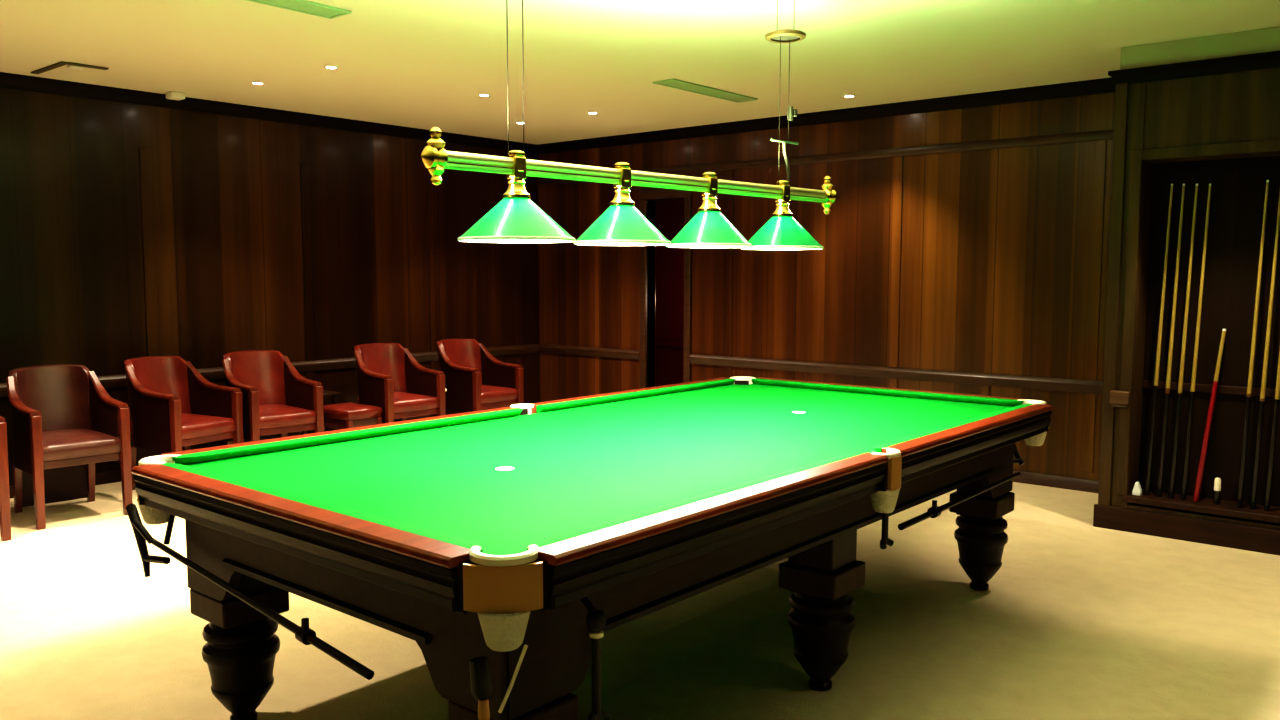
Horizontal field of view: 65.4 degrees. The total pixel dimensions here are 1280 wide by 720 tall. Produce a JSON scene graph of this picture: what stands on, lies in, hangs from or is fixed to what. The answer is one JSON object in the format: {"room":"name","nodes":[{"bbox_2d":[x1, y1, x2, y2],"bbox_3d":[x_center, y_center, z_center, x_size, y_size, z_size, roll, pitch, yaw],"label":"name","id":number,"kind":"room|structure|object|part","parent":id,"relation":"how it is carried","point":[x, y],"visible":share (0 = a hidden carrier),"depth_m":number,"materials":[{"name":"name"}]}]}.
{"room":"games hall","nodes":[
{"label":"games hall","id":0,"kind":"room"},
{"bbox_2d":[0,87,538,485],"bbox_3d":[-3.997,-0.476,6.604,0.150,2.715,9.290,4,7,40],"label":"wall","id":1,"kind":"structure","parent":0,"point":[226,190],"depth_m":7.52,"materials":[{"name":"brown wood"}]},
{"bbox_2d":[9,470,120,497],"bbox_3d":[-3.973,0.846,6.618,0.020,0.080,9.170,4,7,40],"label":"baseboard","id":2,"kind":"structure","parent":1,"relation":"attached to","point":[111,476],"depth_m":6.92,"materials":[{"name":"brown wood"}]},
{"bbox_2d":[0,72,536,153],"bbox_3d":[-3.954,-1.776,6.375,0.060,0.085,9.170,4,7,40],"label":"trim","id":3,"kind":"structure","parent":1,"relation":"attached to","point":[7,80],"depth_m":7.46,"materials":[{"name":"brown wood"}]},
{"bbox_2d":[0,344,538,396],"bbox_3d":[-3.967,0.181,6.556,0.032,0.085,9.170,4,7,40],"label":"trim","id":4,"kind":"structure","parent":1,"relation":"attached to","point":[111,381],"depth_m":8.17,"materials":[{"name":"brown wood"}]},
{"bbox_2d":[139,148,437,433],"bbox_3d":[-3.480,-0.391,7.099,0.012,2.200,5.080,4,7,40],"label":"trim","id":5,"kind":"structure","parent":1,"relation":"attached to","point":[144,153],"depth_m":7.98,"materials":[{"name":"brown wood"}]},
{"bbox_2d":[0,482,1279,719],"bbox_3d":[0.091,1.160,4.116,9.880,0.100,10.970,4,7,40],"label":"floor","id":6,"kind":"structure","parent":0,"point":[1078,620],"depth_m":4.02,"materials":[{"name":"beige carpet"}]},
{"bbox_2d":[0,416,10,540],"bbox_3d":[-3.857,0.542,5.465,0.657,0.886,0.534,5,7,43],"label":"armchair","id":7,"kind":"object","parent":6,"relation":"on","point":[5,517],"visible":1,"depth_m":5.43,"materials":[{"name":"red leather"}]},
{"bbox_2d":[6,365,132,529],"bbox_3d":[-3.487,0.492,6.047,0.657,0.886,0.534,5,7,43],"label":"armchair","id":8,"kind":"object","parent":6,"relation":"on","point":[64,421],"visible":0.98,"depth_m":6.08,"materials":[{"name":"brown leather"}]},
{"bbox_3d":[-3.789,0.783,6.074,0.069,0.300,0.044,5,7,43],"label":"leg","id":9,"kind":"part","parent":8,"relation":"part of","materials":[{"name":"brown wood"}]},
{"bbox_3d":[-3.604,0.382,5.839,0.464,0.520,0.064,5,7,43],"label":"arm","id":10,"kind":"part","parent":8,"relation":"part of","materials":[{"name":"brown wood"}]},
{"bbox_3d":[-3.606,0.206,5.814,0.510,0.186,0.070,5,7,43],"label":"armrest","id":11,"kind":"part","parent":8,"relation":"part of","materials":[{"name":"brown wood"}]},
{"bbox_3d":[-3.429,0.641,5.680,0.052,0.652,0.052,5,7,43],"label":"leg","id":12,"kind":"part","parent":8,"relation":"part of","materials":[{"name":"brown wood"}]},
{"bbox_3d":[-3.651,0.329,6.187,0.207,0.586,0.472,5,7,43],"label":"backrest","id":13,"kind":"part","parent":8,"relation":"part of","materials":[{"name":"brown leather"}]},
{"bbox_3d":[-3.443,0.502,6.006,0.517,0.102,0.444,5,7,43],"label":"seat","id":14,"kind":"part","parent":8,"relation":"part of","materials":[{"name":"brown leather"}]},
{"bbox_3d":[-3.508,0.757,6.372,0.069,0.300,0.044,5,7,43],"label":"leg","id":15,"kind":"part","parent":8,"relation":"part of","materials":[{"name":"brown wood"}]},
{"bbox_3d":[-3.297,0.354,6.164,0.464,0.520,0.064,5,7,43],"label":"arm","id":16,"kind":"part","parent":8,"relation":"part of","materials":[{"name":"brown wood"}]},
{"bbox_3d":[-3.288,0.177,6.151,0.510,0.186,0.070,5,7,43],"label":"armrest","id":17,"kind":"part","parent":8,"relation":"part of","materials":[{"name":"brown wood"}]},
{"bbox_3d":[-3.106,0.612,6.022,0.052,0.652,0.052,5,7,43],"label":"leg","id":18,"kind":"part","parent":8,"relation":"part of","materials":[{"name":"brown wood"}]},
{"bbox_2d":[124,356,243,489],"bbox_3d":[-3.127,0.430,6.756,0.657,0.886,0.534,3,6,29],"label":"armchair","id":19,"kind":"object","parent":6,"relation":"on","point":[173,407],"visible":0.84,"depth_m":6.74,"materials":[{"name":"leather"}]},
{"bbox_3d":[-3.420,0.728,6.710,0.069,0.300,0.044,3,6,29],"label":"leg","id":20,"kind":"part","parent":19,"relation":"part of","materials":[{"name":"brown wood"}]},
{"bbox_3d":[-3.192,0.323,6.525,0.464,0.520,0.064,3,6,29],"label":"arm","id":21,"kind":"part","parent":19,"relation":"part of","materials":[{"name":"red leather"}]},
{"bbox_3d":[-3.192,0.146,6.500,0.510,0.186,0.070,3,6,29],"label":"armrest","id":22,"kind":"part","parent":19,"relation":"part of","materials":[{"name":"red leather"}]},
{"bbox_3d":[-3.323,0.271,6.852,0.207,0.586,0.472,3,6,29],"label":"backrest","id":23,"kind":"part","parent":19,"relation":"part of","materials":[{"name":"leather"}]},
{"bbox_3d":[-2.979,0.578,6.414,0.052,0.652,0.052,3,6,29],"label":"leg","id":24,"kind":"part","parent":19,"relation":"part of","materials":[{"name":"brown wood"}]},
{"bbox_3d":[-3.074,0.440,6.727,0.517,0.102,0.444,3,6,29],"label":"seat","id":25,"kind":"part","parent":19,"relation":"part of","materials":[{"name":"leather"}]},
{"bbox_3d":[-3.220,0.697,7.067,0.069,0.300,0.044,3,6,29],"label":"leg","id":26,"kind":"part","parent":19,"relation":"part of","materials":[{"name":"brown wood"}]},
{"bbox_3d":[-2.974,0.289,6.915,0.464,0.520,0.064,3,6,29],"label":"arm","id":27,"kind":"part","parent":19,"relation":"part of","materials":[{"name":"red leather"}]},
{"bbox_3d":[-2.965,0.111,6.904,0.510,0.186,0.070,3,6,29],"label":"armrest","id":28,"kind":"part","parent":19,"relation":"part of","materials":[{"name":"red leather"}]},
{"bbox_3d":[-2.748,0.542,6.824,0.052,0.652,0.052,3,6,29],"label":"leg","id":29,"kind":"part","parent":19,"relation":"part of","materials":[{"name":"brown wood"}]},
{"bbox_2d":[222,350,323,444],"bbox_3d":[-2.691,0.389,7.224,0.534,0.886,0.657,-5,7,-45],"label":"armchair","id":30,"kind":"object","parent":6,"relation":"on","point":[278,401],"visible":0.71,"depth_m":7.24,"materials":[{"name":"red leather"}]},
{"bbox_3d":[-2.814,0.280,7.020,0.064,0.520,0.464,-5,7,-45],"label":"arm","id":31,"kind":"part","parent":30,"relation":"part of","materials":[{"name":"brown wood"}]},
{"bbox_3d":[-2.816,0.103,6.995,0.070,0.186,0.510,-5,7,-45],"label":"armrest","id":32,"kind":"part","parent":30,"relation":"part of","materials":[{"name":"red leather"}]},
{"bbox_3d":[-2.646,0.539,6.855,0.052,0.652,0.052,-5,7,-45],"label":"leg","id":33,"kind":"part","parent":30,"relation":"part of","materials":[{"name":"brown wood"}]},
{"bbox_3d":[-2.849,0.226,7.370,0.472,0.586,0.207,-5,7,-45],"label":"backrest","id":34,"kind":"part","parent":30,"relation":"part of","materials":[{"name":"leather"}]},
{"bbox_3d":[-2.648,0.400,7.181,0.444,0.102,0.517,-5,7,-45],"label":"seat","id":35,"kind":"part","parent":30,"relation":"part of","materials":[{"name":"leather"}]},
{"bbox_3d":[-2.497,0.252,7.334,0.064,0.520,0.464,-5,7,-45],"label":"arm","id":36,"kind":"part","parent":30,"relation":"part of","materials":[{"name":"brown wood"}]},
{"bbox_3d":[-2.487,0.075,7.321,0.070,0.186,0.510,-5,7,-45],"label":"armrest","id":37,"kind":"part","parent":30,"relation":"part of","materials":[{"name":"brown wood"}]},
{"bbox_3d":[-2.311,0.510,7.186,0.052,0.652,0.052,-5,7,-45],"label":"leg","id":38,"kind":"part","parent":30,"relation":"part of","materials":[{"name":"brown wood"}]},
{"bbox_2d":[323,402,381,431],"bbox_3d":[-2.222,0.570,7.658,0.412,0.452,0.298,4,7,40],"label":"stool","id":39,"kind":"object","parent":6,"relation":"on","point":[342,415],"visible":0.52,"depth_m":7.54,"materials":[{"name":"leather"}]},
{"bbox_3d":[-2.166,0.633,7.446,0.036,0.363,0.036,4,7,40],"label":"leg","id":40,"kind":"part","parent":39,"relation":"part of","materials":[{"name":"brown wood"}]},
{"bbox_2d":[323,402,381,420],"bbox_3d":[-2.221,0.388,7.642,0.412,0.087,0.298,4,7,40],"label":"cushion","id":41,"kind":"object","parent":39,"relation":"on","point":[349,411],"depth_m":7.54,"materials":[{"name":"leather"}]},
{"bbox_3d":[-1.998,0.616,7.644,0.036,0.363,0.036,4,7,40],"label":"leg","id":42,"kind":"part","parent":39,"relation":"part of","materials":[{"name":"brown wood"}]},
{"bbox_2d":[354,343,446,423],"bbox_3d":[-1.962,0.320,8.019,0.657,0.886,0.556,5,7,44],"label":"armchair","id":43,"kind":"object","parent":6,"relation":"on","point":[389,378],"visible":0.77,"depth_m":7.95,"materials":[{"name":"red leather"}]},
{"bbox_3d":[-2.090,0.211,7.806,0.464,0.520,0.064,5,7,44],"label":"arm","id":44,"kind":"part","parent":43,"relation":"part of","materials":[{"name":"brown wood"}]},
{"bbox_3d":[-2.092,0.035,7.781,0.510,0.186,0.070,5,7,44],"label":"armrest","id":45,"kind":"part","parent":43,"relation":"part of","materials":[{"name":"brown wood"}]},
{"bbox_3d":[-2.131,0.158,8.155,0.207,0.586,0.472,5,7,44],"label":"backrest","id":46,"kind":"part","parent":43,"relation":"part of","materials":[{"name":"leather"}]},
{"bbox_3d":[-1.918,0.471,7.643,0.052,0.652,0.052,5,7,44],"label":"leg","id":47,"kind":"part","parent":43,"relation":"part of","materials":[{"name":"brown wood"}]},
{"bbox_3d":[-1.926,0.332,7.970,0.517,0.102,0.444,5,7,44],"label":"seat","id":48,"kind":"part","parent":43,"relation":"part of","materials":[{"name":"leather"}]},
{"bbox_3d":[-1.778,0.184,8.125,0.464,0.520,0.064,5,7,44],"label":"arm","id":49,"kind":"part","parent":43,"relation":"part of","materials":[{"name":"red leather"}]},
{"bbox_3d":[-1.768,0.006,8.112,0.510,0.186,0.070,5,7,44],"label":"armrest","id":50,"kind":"part","parent":43,"relation":"part of","materials":[{"name":"brown wood"}]},
{"bbox_3d":[-1.589,0.442,7.980,0.052,0.652,0.052,5,7,44],"label":"leg","id":51,"kind":"part","parent":43,"relation":"part of","materials":[{"name":"brown wood"}]},
{"bbox_2d":[437,339,523,414],"bbox_3d":[-1.415,0.274,8.558,0.657,0.886,0.534,4,7,40],"label":"armchair","id":52,"kind":"object","parent":6,"relation":"on","point":[475,380],"visible":0.73,"depth_m":8.50,"materials":[{"name":"red leather"}]},
{"bbox_3d":[-1.521,0.165,8.344,0.464,0.520,0.064,4,7,40],"label":"arm","id":53,"kind":"part","parent":52,"relation":"part of","materials":[{"name":"red leather"}]},
{"bbox_3d":[-1.522,-0.012,8.319,0.510,0.186,0.070,4,7,40],"label":"armrest","id":54,"kind":"part","parent":52,"relation":"part of","materials":[{"name":"brown wood"}]},
{"bbox_3d":[-1.586,0.111,8.689,0.207,0.586,0.472,4,7,40],"label":"backrest","id":55,"kind":"part","parent":52,"relation":"part of","materials":[{"name":"leather"}]},
{"bbox_3d":[-1.336,0.423,8.194,0.052,0.652,0.052,4,7,40],"label":"leg","id":56,"kind":"part","parent":52,"relation":"part of","materials":[{"name":"brown wood"}]},
{"bbox_3d":[-1.231,0.135,8.685,0.464,0.520,0.064,4,7,40],"label":"arm","id":57,"kind":"part","parent":52,"relation":"part of","materials":[{"name":"red leather"}]},
{"bbox_3d":[-1.368,0.284,8.519,0.517,0.102,0.444,4,7,40],"label":"seat","id":58,"kind":"part","parent":52,"relation":"part of","materials":[{"name":"leather"}]},
{"bbox_3d":[-1.222,-0.042,8.672,0.510,0.186,0.070,4,7,40],"label":"armrest","id":59,"kind":"part","parent":52,"relation":"part of","materials":[{"name":"brown wood"}]},
{"bbox_3d":[-1.032,0.392,8.553,0.052,0.652,0.052,4,7,40],"label":"leg","id":60,"kind":"part","parent":52,"relation":"part of","materials":[{"name":"brown wood"}]},
{"bbox_2d":[126,376,1053,719],"bbox_3d":[0.135,0.687,3.926,1.913,0.876,3.502,4,7,40],"label":"table","id":61,"kind":"object","parent":6,"relation":"on","point":[506,543],"visible":1,"depth_m":3.03,"materials":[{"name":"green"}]},
{"bbox_3d":[-1.296,1.008,3.249,0.238,0.352,0.238,4,7,40],"label":"leg","id":62,"kind":"part","parent":61,"relation":"part of","materials":[{"name":"brown wood"}]},
{"bbox_3d":[-1.137,0.684,2.865,1.202,0.163,0.024,4,6,39],"label":"ball rail","id":63,"kind":"part","parent":61,"relation":"part of","materials":[{"name":"black metal"}]},
{"bbox_3d":[-0.953,0.388,2.591,1.518,0.044,0.078,4,7,40],"label":"cushion rail","id":64,"kind":"part","parent":61,"relation":"part of","materials":[{"name":"red wood"}]},
{"bbox_2d":[162,463,482,552],"bbox_3d":[-0.911,0.379,2.639,1.518,0.031,0.050,4,7,40],"label":"cushion","id":65,"kind":"object","parent":61,"relation":"on","point":[433,536],"depth_m":2.50,"materials":[{"name":"green fabric"}]},
{"bbox_3d":[-1.054,0.280,3.828,0.078,0.044,1.526,4,7,40],"label":"cushion rail","id":66,"kind":"part","parent":61,"relation":"part of","materials":[{"name":"green fabric"}]},
{"bbox_2d":[172,408,521,464],"bbox_3d":[-1.005,0.278,3.786,0.050,0.031,1.526,4,7,40],"label":"cushion","id":67,"kind":"object","parent":61,"relation":"on","point":[241,452],"depth_m":3.65,"materials":[{"name":"green fabric"}]},
{"bbox_3d":[-0.287,0.478,2.091,0.166,0.104,0.022,0,5,-5],"label":"pocket plate","id":68,"kind":"part","parent":61,"relation":"part of","materials":[{"name":"brown leather"}]},
{"bbox_2d":[496,467,513,470],"bbox_3d":[-0.431,0.347,3.185,0.060,0.001,0.060,4,7,40],"label":"table spot","id":69,"kind":"object","parent":61,"relation":"on","point":[497,468],"depth_m":3.18,"materials":[{"name":"white"}]},
{"bbox_3d":[-0.001,0.172,5.068,0.078,0.044,1.526,4,7,40],"label":"cushion rail","id":70,"kind":"part","parent":61,"relation":"part of","materials":[{"name":"green fabric"}]},
{"bbox_2d":[536,379,734,411],"bbox_3d":[0.048,0.170,5.026,0.050,0.031,1.526,4,7,40],"label":"cushion","id":71,"kind":"object","parent":61,"relation":"on","point":[595,401],"depth_m":4.91,"materials":[{"name":"green fabric"}]},
{"bbox_2d":[527,452,865,550],"bbox_3d":[0.239,0.371,2.738,0.050,0.031,1.526,4,7,40],"label":"cushion","id":72,"kind":"object","parent":61,"relation":"on","point":[579,533],"depth_m":2.56,"materials":[{"name":"green fabric"}]},
{"bbox_3d":[0.289,0.380,2.697,0.078,0.044,1.526,4,7,40],"label":"cushion rail","id":73,"kind":"part","parent":61,"relation":"part of","materials":[{"name":"red wood"}]},
{"bbox_3d":[0.639,0.986,3.524,0.238,0.352,0.238,4,7,40],"label":"leg","id":74,"kind":"part","parent":61,"relation":"part of","materials":[{"name":"brown wood"}]},
{"bbox_2d":[752,378,1022,406],"bbox_3d":[1.199,0.163,5.125,1.518,0.031,0.050,4,7,40],"label":"cushion","id":75,"kind":"object","parent":61,"relation":"on","point":[788,384],"depth_m":5.05,"materials":[{"name":"green fabric"}]},
{"bbox_3d":[1.240,0.164,5.174,1.518,0.044,0.078,4,7,40],"label":"cushion rail","id":76,"kind":"part","parent":61,"relation":"part of","materials":[{"name":"green fabric"}]},
{"bbox_3d":[0.845,0.372,3.295,0.022,0.110,0.072,4,7,40],"label":"pocket plate","id":77,"kind":"part","parent":61,"relation":"part of","materials":[{"name":"brown leather"}]},
{"bbox_2d":[873,404,1032,452],"bbox_3d":[1.292,0.263,3.978,0.050,0.031,1.526,4,7,40],"label":"cushion","id":78,"kind":"object","parent":61,"relation":"on","point":[881,448],"depth_m":3.81,"materials":[{"name":"green fabric"}]},
{"bbox_3d":[1.335,0.564,4.079,0.024,0.030,1.200,4,7,40],"label":"ball rail","id":79,"kind":"part","parent":61,"relation":"part of","materials":[{"name":"black metal"}]},
{"bbox_3d":[1.341,0.273,3.937,0.078,0.044,1.526,4,7,40],"label":"cushion rail","id":80,"kind":"part","parent":61,"relation":"part of","materials":[{"name":"red wood"}]},
{"bbox_3d":[1.582,0.889,4.634,0.238,0.352,0.238,4,7,40],"label":"leg","id":81,"kind":"part","parent":61,"relation":"part of","materials":[{"name":"brown wood"}]},
{"bbox_2d":[1093,51,1279,554],"bbox_3d":[3.801,-0.288,5.299,2.303,2.585,0.983,4,7,40],"label":"tall cabinet","id":82,"kind":"object","parent":6,"relation":"on","point":[1216,121],"visible":0.91,"depth_m":5.52,"materials":[{"name":"brown wood"}]},
{"bbox_2d":[1132,481,1141,495],"bbox_3d":[2.829,0.731,5.672,0.044,0.077,0.036,4,7,40],"label":"block","id":83,"kind":"object","parent":82,"relation":"on","point":[1137,490],"visible":1,"depth_m":5.66,"materials":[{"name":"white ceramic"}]},
{"bbox_2d":[1144,184,1172,494],"bbox_3d":[2.936,-0.111,5.634,0.142,1.759,0.027,-3,6,-35],"label":"cue","id":84,"kind":"object","parent":82,"relation":"on","point":[1156,376],"visible":1,"depth_m":5.64,"materials":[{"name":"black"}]},
{"bbox_2d":[1157,184,1184,496],"bbox_3d":[2.983,-0.105,5.594,0.141,1.756,0.027,-4,6,-36],"label":"cue","id":85,"kind":"object","parent":82,"relation":"on","point":[1169,366],"visible":1,"depth_m":5.60,"materials":[{"name":"black"}]},
{"bbox_2d":[1169,184,1197,497],"bbox_3d":[3.031,-0.100,5.554,0.142,1.752,0.027,-3,6,-35],"label":"cue","id":86,"kind":"object","parent":82,"relation":"on","point":[1182,361],"visible":1,"depth_m":5.56,"materials":[{"name":"black"}]},
{"bbox_3d":[3.772,-1.535,5.154,2.303,0.075,0.880,4,7,40],"label":"cornice","id":87,"kind":"part","parent":82,"relation":"part of","materials":[{"name":"brown wood"}]},
{"bbox_2d":[1181,183,1210,499],"bbox_3d":[3.078,-0.095,5.515,0.142,1.749,0.027,-3,6,-35],"label":"cue","id":88,"kind":"object","parent":82,"relation":"on","point":[1195,357],"visible":1,"depth_m":5.52,"materials":[{"name":"black"}]},
{"bbox_3d":[3.405,-0.148,5.053,1.775,1.940,0.019,4,7,40],"label":"niche frame","id":89,"kind":"part","parent":82,"relation":"part of","materials":[{"name":"brown wood"}]},
{"bbox_2d":[1120,27,1279,69],"bbox_3d":[3.838,-1.640,5.186,2.254,0.128,0.929,4,7,40],"label":"trim","id":90,"kind":"structure","parent":82,"relation":"on","point":[1267,39],"depth_m":5.30,"materials":[{"name":"beige paint"}]},
{"bbox_2d":[1122,489,1279,522],"bbox_3d":[3.492,0.829,5.213,1.735,0.035,0.275,4,7,40],"label":"shelf","id":91,"kind":"object","parent":82,"relation":"attached to","point":[1227,509],"depth_m":5.47,"materials":[{"name":"brown wood"}]},
{"bbox_3d":[3.571,0.190,5.234,1.715,0.045,0.014,4,7,40],"label":"rail","id":92,"kind":"part","parent":82,"relation":"part of","materials":[{"name":"brown wood"}]},
{"bbox_2d":[1193,329,1225,501],"bbox_3d":[3.142,0.306,5.496,0.164,0.956,0.030,-1,5,-16],"label":"cue","id":93,"kind":"object","parent":82,"relation":"on","point":[1197,490],"visible":1,"depth_m":5.49,"materials":[{"name":"ash"},{"name":"red enamel"}]},
{"bbox_3d":[3.586,-0.133,5.223,1.715,1.880,0.028,4,7,40],"label":"panel","id":94,"kind":"part","parent":82,"relation":"part of","materials":[{"name":"brown wood"}]},
{"bbox_2d":[1213,478,1220,503],"bbox_3d":[3.159,0.716,5.456,0.036,0.143,0.036,4,7,40],"label":"extension","id":95,"kind":"object","parent":82,"relation":"on","point":[1217,481],"visible":1,"depth_m":5.44,"materials":[{"name":"black"}]},
{"bbox_2d":[1236,180,1268,506],"bbox_3d":[3.285,-0.081,5.341,0.142,1.752,0.027,-3,6,-35],"label":"cue","id":96,"kind":"object","parent":82,"relation":"on","point":[1254,332],"visible":1,"depth_m":5.34,"materials":[{"name":"black"}]},
{"bbox_2d":[1250,192,1279,508],"bbox_3d":[3.333,-0.077,5.301,0.143,1.752,0.027,-3,6,-35],"label":"cue","id":97,"kind":"object","parent":82,"relation":"on","point":[1253,499],"visible":1,"depth_m":5.30,"materials":[{"name":"black"}]},
{"bbox_2d":[1264,349,1279,510],"bbox_3d":[3.382,-0.072,5.261,0.145,1.749,0.027,-3,6,-35],"label":"cue","id":98,"kind":"object","parent":82,"relation":"on","point":[1268,490],"visible":1,"depth_m":5.28,"materials":[{"name":"black wood"}]},
{"bbox_2d":[0,0,1279,144],"bbox_3d":[0.094,-1.644,3.870,9.880,0.100,10.970,4,7,40],"label":"ceiling","id":99,"kind":"structure","parent":0,"point":[420,64],"depth_m":5.60,"materials":[{"name":"beige paint"}]},
{"bbox_2d":[31,61,108,73],"bbox_3d":[-3.542,-1.794,6.188,0.510,0.013,0.260,4,7,40],"label":"air vent","id":100,"kind":"object","parent":99,"relation":"attached to","point":[72,65],"visible":1,"depth_m":6.06,"materials":[{"name":"black"}]},
{"bbox_2d":[67,65,86,69],"bbox_3d":[-3.429,-1.784,6.073,0.070,0.013,0.090,4,7,40],"label":"lamp","id":101,"kind":"object","parent":100,"relation":"on","point":[69,66],"depth_m":6.05,"materials":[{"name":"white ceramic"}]},
{"bbox_2d":[165,91,184,99],"bbox_3d":[-3.249,-1.847,6.973,0.100,0.044,0.100,4,7,40],"label":"ceiling sensor","id":102,"kind":"object","parent":99,"relation":"attached to","point":[172,95],"visible":1,"depth_m":6.94,"materials":[{"name":"white plastic"}]},
{"bbox_2d":[251,82,264,84],"bbox_3d":[-2.534,-1.833,6.611,0.090,0.006,0.090,4,7,40],"label":"recessed light","id":103,"kind":"object","parent":99,"relation":"in","point":[254,83],"visible":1,"depth_m":6.60,"materials":[{"name":"beige"}]},
{"bbox_2d":[246,0,351,18],"bbox_3d":[-1.800,-1.639,4.433,0.176,0.011,1.080,4,7,40],"label":"ceiling vent","id":104,"kind":"object","parent":99,"relation":"in","point":[302,6],"visible":1,"depth_m":4.70,"materials":[{"name":"green"}]},
{"bbox_2d":[323,65,338,68],"bbox_3d":[-1.887,-1.787,6.093,0.090,0.006,0.090,4,7,40],"label":"recessed light","id":105,"kind":"object","parent":99,"relation":"in","point":[328,66],"visible":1,"depth_m":6.08,"materials":[{"name":"white glass"}]},
{"bbox_2d":[478,94,489,96],"bbox_3d":[-1.101,-1.870,7.044,0.090,0.006,0.090,4,7,40],"label":"recessed light","id":106,"kind":"object","parent":99,"relation":"in","point":[482,95],"visible":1,"depth_m":7.04,"materials":[{"name":"beige"}]},
{"bbox_2d":[421,0,836,249],"bbox_3d":[0.121,-1.004,3.729,0.404,1.148,2.208,5,7,44],"label":"lamp","id":107,"kind":"object","parent":99,"relation":"hanging from","point":[516,218],"visible":1,"depth_m":3.53,"materials":[{"name":"gold metal"}]},
{"bbox_3d":[-0.401,-0.461,3.248,0.377,0.127,0.377,5,7,44],"label":"lamp shade","id":108,"kind":"part","parent":107,"relation":"part of","materials":[{"name":"green glass"}]},
{"bbox_3d":[-0.064,-0.491,3.594,0.348,0.127,0.348,5,7,44],"label":"lamp shade","id":109,"kind":"part","parent":107,"relation":"part of","materials":[{"name":"green glass"}]},
{"bbox_3d":[0.274,-0.521,3.940,0.336,0.127,0.336,5,7,44],"label":"lamp shade","id":110,"kind":"part","parent":107,"relation":"part of","materials":[{"name":"green glass"}]},
{"bbox_3d":[0.611,-0.551,4.285,0.348,0.127,0.348,5,7,44],"label":"lamp shade","id":111,"kind":"part","parent":107,"relation":"part of","materials":[{"name":"green glass"}]},
{"bbox_3d":[0.615,-1.372,4.217,0.122,0.012,0.122,5,7,44],"label":"ring plate","id":112,"kind":"part","parent":107,"relation":"part of","materials":[{"name":"yellow metal"}]},
{"bbox_3d":[0.627,-0.839,4.277,0.014,0.186,0.048,5,7,44],"label":"power cord","id":113,"kind":"part","parent":107,"relation":"part of","materials":[{"name":"yellow plastic"}]},
{"bbox_2d":[653,78,757,102],"bbox_3d":[0.466,-1.850,6.869,0.176,0.011,0.980,4,7,40],"label":"ceiling vent","id":114,"kind":"object","parent":99,"relation":"in","point":[673,83],"visible":1,"depth_m":6.83,"materials":[{"name":"green"}]},
{"bbox_2d":[843,95,855,97],"bbox_3d":[1.483,-1.869,7.069,0.090,0.006,0.090,4,7,40],"label":"recessed light","id":115,"kind":"object","parent":99,"relation":"in","point":[845,96],"visible":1,"depth_m":7.06,"materials":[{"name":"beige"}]},
{"bbox_2d":[655,199,683,386],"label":"door","id":116,"kind":"structure","parent":0,"point":[669,213],"depth_m":10.32,"materials":[{"name":"red paint"}]},
{"bbox_2d":[655,340,683,346],"bbox_3d":[0.778,-0.134,9.947,1.840,0.060,0.040,4,7,40],"label":"trim","id":117,"kind":"structure","parent":116,"relation":"attached to","point":[657,342],"depth_m":10.32,"materials":[{"name":"red paint"}]},
{"bbox_2d":[537,92,1114,480],"bbox_3d":[2.640,-0.503,6.994,9.480,2.715,0.120,4,7,40],"label":"wall","id":118,"kind":"structure","parent":0,"point":[996,243],"depth_m":7.52,"materials":[{"name":"brown wood"}]},
{"bbox_2d":[539,344,638,359],"bbox_3d":[-0.513,-0.083,9.608,1.350,0.085,0.032,4,7,40],"label":"trim","id":119,"kind":"structure","parent":118,"relation":"attached to","point":[545,348],"depth_m":9.57,"materials":[{"name":"brown wood"}]},
{"bbox_2d":[639,189,691,388],"bbox_3d":[0.263,-0.423,8.999,0.580,2.200,0.150,4,7,40],"label":"trim","id":120,"kind":"structure","parent":118,"relation":"attached to","point":[669,194],"depth_m":9.05,"materials":[{"name":"brown wood"}]},
{"bbox_2d":[536,130,1113,184],"bbox_3d":[1.076,-1.611,8.132,5.500,0.060,0.022,4,7,40],"label":"trim","id":121,"kind":"structure","parent":118,"relation":"attached to","point":[1104,134],"depth_m":7.45,"materials":[{"name":"brown wood"}]},
{"bbox_2d":[537,77,1115,153],"bbox_3d":[1.133,-1.916,8.033,5.680,0.085,0.060,4,7,40],"label":"trim","id":122,"kind":"structure","parent":118,"relation":"attached to","point":[1104,85],"depth_m":7.58,"materials":[{"name":"brown wood"}]},
{"bbox_2d":[689,354,1102,393],"bbox_3d":[1.876,0.096,7.594,3.750,0.085,0.032,4,7,40],"label":"trim","id":123,"kind":"structure","parent":118,"relation":"attached to","point":[1013,381],"depth_m":7.46,"materials":[{"name":"brown wood"}]},
{"bbox_2d":[725,140,1106,472],"bbox_3d":[1.883,-0.425,7.556,3.020,2.200,0.012,4,7,40],"label":"wall panel","id":124,"kind":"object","parent":118,"relation":"attached to","point":[1100,145],"depth_m":6.69,"materials":[{"name":"brown wood"}]},
{"bbox_2d":[1013,470,1098,492],"bbox_3d":[1.879,0.761,7.657,3.750,0.080,0.020,4,7,40],"label":"baseboard","id":125,"kind":"structure","parent":118,"relation":"attached to","point":[1085,485],"depth_m":6.82,"materials":[{"name":"brown wood"}]}
]}

